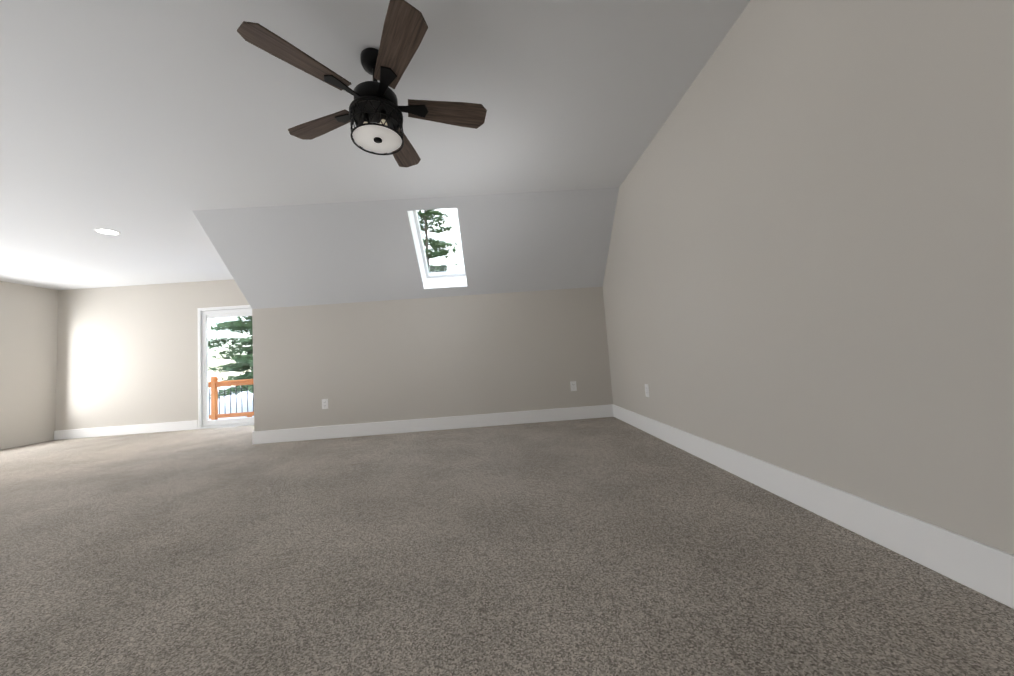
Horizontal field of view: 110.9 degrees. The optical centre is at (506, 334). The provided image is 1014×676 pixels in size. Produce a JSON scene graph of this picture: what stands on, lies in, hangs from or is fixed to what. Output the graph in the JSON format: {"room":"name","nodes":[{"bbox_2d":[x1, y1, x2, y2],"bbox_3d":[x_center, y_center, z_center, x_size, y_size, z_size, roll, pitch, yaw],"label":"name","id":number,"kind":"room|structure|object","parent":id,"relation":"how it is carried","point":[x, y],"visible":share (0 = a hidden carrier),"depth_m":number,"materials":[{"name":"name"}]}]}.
{"room":"empty attic room","nodes":[
{"label":"empty attic room","id":0,"kind":"room"},
{"bbox_2d":[0,281,57,449],"bbox_3d":[-7.355,0.036,1.036,0.150,2.660,9.462,-4,-4,-2],"label":"wall","id":1,"kind":"structure","parent":0,"point":[28,338],"depth_m":5.39,"materials":[{"name":"paint"}]},
{"bbox_2d":[55,279,248,430],"bbox_3d":[-5.336,0.247,5.899,4.474,2.660,0.150,-4,-4,-2],"label":"wall","id":2,"kind":"structure","parent":0,"point":[127,355],"depth_m":5.79,"materials":[{"name":"paint"}]},
{"bbox_2d":[54,420,197,439],"bbox_3d":[-6.197,1.556,5.694,2.263,0.148,0.015,-4,-4,-2],"label":"baseboard","id":3,"kind":"structure","parent":2,"relation":"attached to","point":[181,425],"depth_m":5.69,"materials":[{"name":"white wood"}]},
{"bbox_2d":[197,305,253,428],"bbox_3d":[-4.238,0.499,5.898,1.799,2.005,0.147,-4,-4,-2],"label":"door frame","id":4,"kind":"structure","parent":2,"relation":"attached to","point":[204,316],"depth_m":5.83,"materials":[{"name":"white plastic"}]},
{"bbox_2d":[0,0,750,289],"bbox_3d":[-3.081,-1.479,1.346,8.600,0.200,9.312,-4,-4,-2],"label":"ceiling","id":5,"kind":"structure","parent":0,"point":[145,128],"depth_m":2.25,"materials":[{"name":"paint"}]},
{"bbox_2d":[93,228,120,234],"bbox_3d":[-4.321,-1.111,3.780,0.198,0.006,0.198,-4,-4,-2],"label":"recessed light","id":6,"kind":"object","parent":5,"relation":"in","point":[106,231],"visible":1,"depth_m":3.77,"materials":[{"name":"white plastic"}]},
{"bbox_2d":[237,0,486,167],"bbox_3d":[-0.697,-1.269,1.923,1.167,0.470,1.140,-4,-4,-2],"label":"ceiling fan","id":7,"kind":"object","parent":5,"relation":"hanging from","point":[374,113],"visible":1,"depth_m":1.79,"materials":[{"name":"black wood"}]},
{"bbox_2d":[193,187,618,308],"bbox_3d":[-0.980,-1.101,4.133,4.275,1.548,1.490,-4,-4,-2],"label":"ceiling","id":8,"kind":"structure","parent":0,"point":[313,254],"depth_m":3.85,"materials":[{"name":"paint"}]},
{"bbox_2d":[413,208,465,277],"bbox_3d":[-0.773,-1.111,4.130,0.516,0.732,0.709,-4,-4,-2],"label":"skylight window","id":9,"kind":"structure","parent":8,"relation":"attached to","point":[452,273],"depth_m":4.20,"materials":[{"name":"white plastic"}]},
{"bbox_2d":[252,287,612,430],"bbox_3d":[-0.887,0.350,4.301,4.275,1.600,0.150,-4,-4,-2],"label":"wall","id":10,"kind":"structure","parent":0,"point":[389,360],"depth_m":4.23,"materials":[{"name":"paint"}]},
{"bbox_2d":[322,399,327,408],"bbox_3d":[-2.162,0.826,4.150,0.072,0.116,0.008,-4,-4,-2],"label":"outlet","id":11,"kind":"object","parent":10,"relation":"attached to","point":[324,403],"visible":1,"depth_m":4.15,"materials":[{"name":"white plastic"}]},
{"bbox_2d":[252,405,613,443],"bbox_3d":[-0.857,1.068,4.167,4.261,0.148,0.017,-4,-4,-2],"label":"baseboard","id":12,"kind":"structure","parent":10,"relation":"attached to","point":[598,411],"depth_m":4.16,"materials":[{"name":"white wood"}]},
{"bbox_2d":[570,381,576,390],"bbox_3d":[0.809,0.628,4.249,0.072,0.116,0.008,-4,-4,-2],"label":"outlet","id":13,"kind":"object","parent":10,"relation":"attached to","point":[573,385],"visible":1,"depth_m":4.25,"materials":[{"name":"white plastic"}]},
{"bbox_2d":[0,417,1013,675],"bbox_3d":[-2.898,1.117,1.157,8.900,0.100,9.612,-4,-4,-2],"label":"floor","id":14,"kind":"structure","parent":0,"point":[600,547],"depth_m":1.33,"materials":[{"name":"carpet"}]},
{"bbox_2d":[602,0,1013,554],"bbox_3d":[1.392,-0.617,0.551,0.150,2.660,7.900,-4,-4,-2],"label":"wall","id":15,"kind":"structure","parent":0,"point":[809,271],"depth_m":1.36,"materials":[{"name":"paint"}]},
{"bbox_2d":[645,384,648,396],"bbox_3d":[1.300,0.521,3.248,0.008,0.116,0.072,-4,-4,-2],"label":"electrical outlet","id":16,"kind":"object","parent":15,"relation":"attached to","point":[646,390],"visible":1,"depth_m":3.24,"materials":[{"name":"white plastic"}]},
{"bbox_2d":[610,404,1013,608],"bbox_3d":[1.395,0.639,0.457,0.019,0.148,7.600,-4,-4,-2],"label":"baseboard","id":17,"kind":"structure","parent":15,"relation":"attached to","point":[984,569],"depth_m":1.31,"materials":[{"name":"white wood"}]},
{"label":"outside","id":18,"kind":"structure","parent":0,"visible":0},
{"bbox_2d":[208,387,253,419],"bbox_3d":[-4.924,6.244,50.996,130.000,0.400,85.650,-4,-4,-2],"label":"snow","id":19,"kind":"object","parent":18,"point":[243,404],"depth_m":27.76,"materials":[{"name":"white snow"}]},
{"bbox_2d":[208,320,252,372],"bbox_3d":[-18.870,-3.808,25.564,8.014,17.999,8.437,-3,-4,-19],"label":"pine tree","id":20,"kind":"object","parent":19,"relation":"on","point":[240,367],"depth_m":23.59,"materials":[{"name":"green plant"}]},
{"bbox_2d":[208,316,253,399],"bbox_3d":[-14.052,-1.321,21.219,7.334,11.734,7.812,-1,-5,-34],"label":"pine tree","id":21,"kind":"object","parent":19,"relation":"on","point":[248,341],"depth_m":19.12,"materials":[{"name":"green plant"}]},
{"bbox_2d":[417,210,453,272],"bbox_3d":[-5.303,-3.382,24.241,7.931,15.050,9.021,-6,-5,31],"label":"pine tree","id":22,"kind":"object","parent":19,"relation":"on","point":[438,254],"depth_m":23.86,"materials":[{"name":"green plant"}]},
{"bbox_2d":[417,209,458,271],"bbox_3d":[-7.187,-6.378,32.661,8.683,22.494,9.861,-2,-4,-22],"label":"pine tree","id":23,"kind":"object","parent":19,"relation":"on","point":[431,251],"depth_m":32.52,"materials":[{"name":"green plant"}]},
{"bbox_2d":[450,247,460,270],"bbox_3d":[-8.041,-4.087,56.066,8.314,21.443,7.321,-5,-4,14],"label":"pine tree","id":24,"kind":"object","parent":19,"relation":"on","point":[454,265],"depth_m":56.65,"materials":[{"name":"green plant"}]},
{"bbox_3d":[-4.750,1.856,7.030,9.600,0.200,2.306,-4,-4,-2],"label":"snow","id":25,"kind":"object","parent":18,"visible":0},
{"bbox_2d":[208,376,253,419],"bbox_3d":[-4.715,1.329,8.106,9.613,1.000,0.140,-4,-4,-2],"label":"deck railing","id":26,"kind":"object","parent":25,"relation":"on","point":[214,415],"depth_m":8.02,"materials":[{"name":"brown wood"}]}
]}

